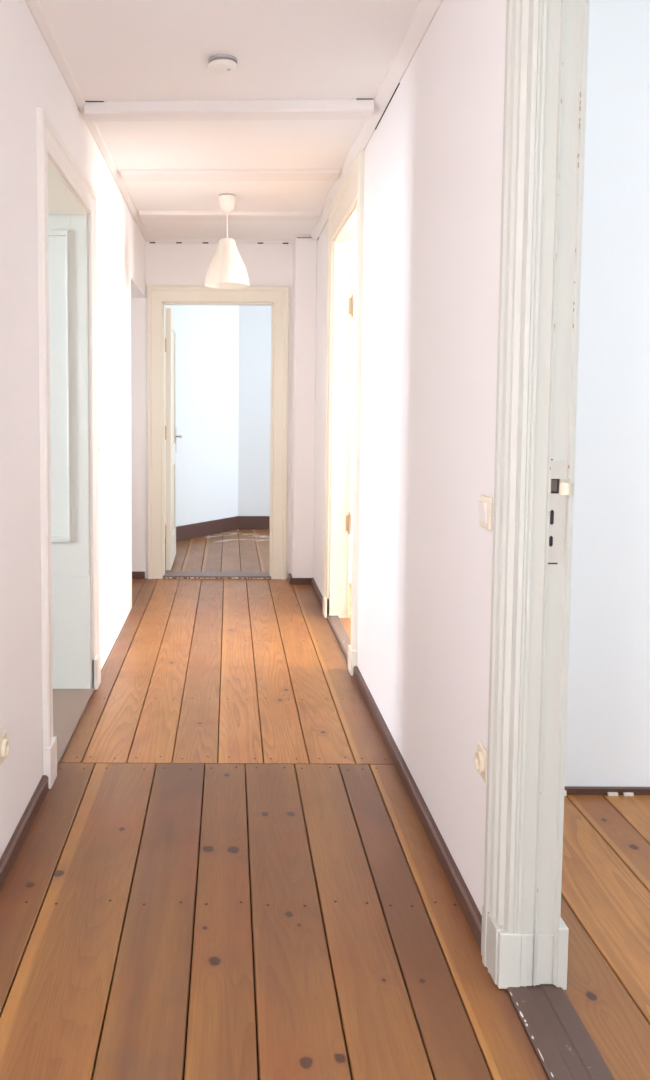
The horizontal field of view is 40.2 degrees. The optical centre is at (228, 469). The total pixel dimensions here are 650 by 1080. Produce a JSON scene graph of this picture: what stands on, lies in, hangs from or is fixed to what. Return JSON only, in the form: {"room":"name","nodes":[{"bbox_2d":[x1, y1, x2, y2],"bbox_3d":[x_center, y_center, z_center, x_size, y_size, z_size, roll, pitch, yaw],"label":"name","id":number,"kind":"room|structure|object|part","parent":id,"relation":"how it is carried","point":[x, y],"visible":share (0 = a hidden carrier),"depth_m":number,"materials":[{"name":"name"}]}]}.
{"room":"apartment hallway","nodes":[
{"label":"apartment hallway","id":0,"kind":"room"},
{"bbox_2d":[0,0,145,857],"bbox_3d":[-0.854,-0.163,2.610,0.400,2.655,8.630,0,4,0],"label":"wall","id":1,"kind":"structure","parent":0,"point":[31,78],"depth_m":2.91,"materials":[{"name":"white paint"}]},
{"bbox_2d":[0,730,8,765],"bbox_3d":[-0.649,0.803,2.537,0.019,0.080,0.080,0,4,0],"label":"wall socket","id":2,"kind":"object","parent":1,"relation":"attached to","point":[4,742],"visible":1,"depth_m":2.52,"materials":[{"name":"beige plastic"}]},
{"bbox_2d":[0,775,48,890],"bbox_3d":[-0.651,1.272,0.758,0.020,0.052,4.735,0,4,0],"label":"baseboard","id":3,"kind":"structure","parent":1,"relation":"attached to","point":[13,847],"depth_m":2.74,"materials":[{"name":"brown paint"}]},
{"bbox_2d":[36,107,100,788],"bbox_3d":[-0.843,-0.087,3.648,0.434,2.360,1.220,0,4,0],"label":"door frame","id":4,"kind":"structure","parent":1,"relation":"in","point":[67,249],"depth_m":4.10,"materials":[{"name":"white paint"}]},
{"bbox_2d":[25,0,149,241],"bbox_3d":[-0.630,-1.477,2.519,0.036,0.018,8.630,0,4,0],"label":"trim","id":5,"kind":"structure","parent":1,"relation":"attached to","point":[34,6],"depth_m":3.60,"materials":[{"name":"paint"}]},
{"bbox_2d":[131,240,293,578],"bbox_3d":[-0.470,-0.588,6.981,2.255,2.900,0.150,0,4,0],"label":"wall","id":6,"kind":"structure","parent":0,"point":[166,264],"depth_m":6.86,"materials":[{"name":"white paint"}]},
{"bbox_2d":[147,286,288,579],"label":"door frame","id":7,"kind":"structure","parent":6,"relation":"in","point":[277,297],"depth_m":6.92,"materials":[{"name":"beige paint"}]},
{"bbox_3d":[-0.091,-0.281,7.087,1.060,2.275,0.018,0,4,0],"label":"room casing","id":8,"kind":"part","parent":7,"relation":"part of","materials":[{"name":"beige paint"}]},
{"bbox_2d":[132,571,311,584],"bbox_3d":[-0.476,0.843,6.900,2.260,0.055,0.200,0,4,1],"label":"baseboard","id":9,"kind":"structure","parent":6,"relation":"attached to","point":[135,574],"depth_m":6.78,"materials":[{"name":"brown paint"}]},
{"bbox_2d":[150,235,310,243],"bbox_3d":[0.002,-1.760,6.710,1.232,0.030,0.227,0,4,0],"label":"trim","id":10,"kind":"structure","parent":6,"relation":"attached to","point":[154,241],"depth_m":6.81,"materials":[{"name":"paint"}]},
{"bbox_2d":[165,305,270,526],"bbox_3d":[0.528,-0.683,8.413,4.950,2.900,3.020,0,4,0],"label":"wall","id":11,"kind":"structure","parent":0,"point":[223,353],"depth_m":9.52,"materials":[{"name":"paint"}]},
{"bbox_2d":[165,516,269,543],"bbox_3d":[0.195,0.644,9.121,5.438,0.150,1.431,-2,5,-30],"label":"baseboard","id":12,"kind":"structure","parent":11,"relation":"attached to","point":[195,530],"depth_m":9.58,"materials":[{"name":"brown paint"}]},
{"bbox_2d":[206,532,263,541],"bbox_3d":[0.117,0.702,9.347,0.916,0.001,0.720,-1,4,-14],"label":"trim","id":13,"kind":"structure","parent":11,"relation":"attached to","point":[240,532],"depth_m":9.31,"materials":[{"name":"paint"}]},
{"bbox_2d":[38,0,419,239],"bbox_3d":[-0.516,-1.530,2.440,2.355,0.100,8.780,0,4,0],"label":"ceiling","id":14,"kind":"structure","parent":0,"point":[114,50],"depth_m":3.47,"materials":[{"name":"white paint"}]},
{"bbox_2d":[208,54,236,73],"bbox_3d":[-0.023,-1.517,3.303,0.110,0.042,0.110,0,4,0],"label":"smoke detector","id":15,"kind":"object","parent":14,"relation":"attached to","point":[220,63],"visible":1,"depth_m":3.27,"materials":[{"name":"white plastic"}]},
{"bbox_2d":[204,193,248,288],"bbox_3d":[-0.012,-1.411,5.415,0.278,0.547,0.278,0,4,0],"label":"pendant lamp","id":16,"kind":"object","parent":14,"relation":"hanging from","point":[226,269],"visible":1,"depth_m":5.35,"materials":[{"name":"white plastic"}]},
{"bbox_3d":[-0.012,-1.280,5.424,0.278,0.284,0.278,0,4,0],"label":"lamp shade","id":17,"kind":"part","parent":16,"relation":"part of","materials":[{"name":"white plastic"}]},
{"bbox_2d":[84,98,373,121],"bbox_3d":[-0.003,-1.548,3.789,1.236,0.048,0.128,0,4,2],"label":"ceiling beam","id":18,"kind":"structure","parent":14,"relation":"attached to","point":[299,109],"depth_m":3.74,"materials":[{"name":"paint"}]},
{"bbox_2d":[140,211,320,220],"bbox_3d":[0.008,-1.707,5.911,1.200,0.026,0.170,0,4,0],"label":"trim","id":19,"kind":"structure","parent":14,"relation":"attached to","point":[145,215],"depth_m":5.84,"materials":[{"name":"paint"}]},
{"bbox_2d":[121,168,340,180],"bbox_3d":[0.007,-1.637,4.888,1.206,0.022,0.180,0,4,2],"label":"trim","id":20,"kind":"structure","parent":14,"relation":"attached to","point":[312,174],"depth_m":4.84,"materials":[{"name":"paint"}]},
{"bbox_2d":[0,529,649,1079],"bbox_3d":[0.345,1.096,4.146,7.900,0.060,11.520,0,4,0],"label":"floor","id":21,"kind":"structure","parent":0,"point":[227,869],"depth_m":2.48,"materials":[{"name":"brown wood"}]},
{"bbox_2d":[291,235,316,577],"bbox_3d":[0.577,-0.449,6.810,0.160,2.655,0.210,0,4,0],"label":"pier","id":22,"kind":"object","parent":21,"relation":"on","point":[305,249],"visible":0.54,"depth_m":6.71,"materials":[{"name":"white paint"}]},
{"bbox_2d":[349,238,355,581],"bbox_3d":[2.586,-0.665,6.835,3.635,3.100,0.130,0,4,0],"label":"wall","id":23,"kind":"structure","parent":0,"point":[354,256],"depth_m":6.79,"materials":[{"name":"paint"}]},
{"bbox_2d":[313,0,552,984],"bbox_3d":[0.712,-0.378,2.595,0.110,3.100,8.630,0,4,0],"label":"wall","id":24,"kind":"structure","parent":0,"point":[434,157],"depth_m":2.81,"materials":[{"name":"white paint"}]},
{"bbox_2d":[323,150,364,675],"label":"door frame","id":25,"kind":"structure","parent":24,"relation":"in","point":[346,213],"depth_m":5.56,"materials":[{"name":"beige paint"}]},
{"bbox_3d":[0.775,-0.253,5.054,0.018,2.510,1.320,0,4,0],"label":"room casing","id":26,"kind":"part","parent":25,"relation":"part of","materials":[{"name":"beige paint"}]},
{"bbox_2d":[311,0,442,240],"bbox_3d":[0.637,-1.450,2.415,0.050,0.046,8.420,0,4,0],"label":"trim","id":27,"kind":"structure","parent":24,"relation":"attached to","point":[426,10],"depth_m":3.48,"materials":[{"name":"paint"}]},
{"bbox_2d":[311,578,481,949],"bbox_3d":[0.640,1.017,4.491,0.020,0.052,4.620,0,4,0],"label":"baseboard","id":28,"kind":"structure","parent":24,"relation":"attached to","point":[470,910],"depth_m":2.83,"materials":[{"name":"brown paint"}]},
{"bbox_2d":[475,741,486,782],"bbox_3d":[0.642,0.744,2.242,0.019,0.080,0.080,0,4,0],"label":"wall socket","id":29,"kind":"object","parent":24,"relation":"attached to","point":[481,753],"visible":0.94,"depth_m":2.22,"materials":[{"name":"beige plastic"}]},
{"bbox_2d":[478,495,492,529],"bbox_3d":[0.645,0.107,2.225,0.019,0.082,0.082,0,4,0],"label":"light switch","id":30,"kind":"object","parent":24,"relation":"attached to","point":[485,504],"visible":1,"depth_m":2.20,"materials":[{"name":"beige plastic"}]},
{"bbox_2d":[481,0,614,1079],"bbox_3d":[0.710,-0.013,1.540,0.168,2.521,1.111,0,4,0],"label":"door frame","id":31,"kind":"structure","parent":24,"relation":"in","point":[524,934],"depth_m":1.99,"materials":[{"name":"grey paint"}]},
{"bbox_3d":[0.655,-0.014,1.540,0.058,2.520,1.075,0,4,0],"label":"casing","id":32,"kind":"part","parent":31,"relation":"part of","materials":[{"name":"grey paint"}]},
{"bbox_3d":[0.740,0.094,1.984,0.040,0.232,0.003,0,4,0],"label":"strike plate","id":33,"kind":"part","parent":31,"relation":"part of","materials":[{"name":"paint"}]},
{"bbox_3d":[0.774,-0.013,1.540,0.018,2.520,1.075,0,4,0],"label":"room casing","id":34,"kind":"part","parent":31,"relation":"part of","materials":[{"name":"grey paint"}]},
{"bbox_2d":[565,0,649,786],"bbox_3d":[2.584,-0.403,3.069,3.635,3.100,0.120,0,4,0],"label":"wall","id":35,"kind":"structure","parent":0,"point":[608,727],"depth_m":3.03,"materials":[{"name":"paint"}]},
{"bbox_2d":[564,786,649,795],"bbox_3d":[2.545,1.138,3.102,3.500,0.022,0.028,0,4,0],"label":"baseboard","id":36,"kind":"structure","parent":35,"relation":"attached to","point":[569,790],"depth_m":3.10,"materials":[{"name":"brown paint"}]}
]}

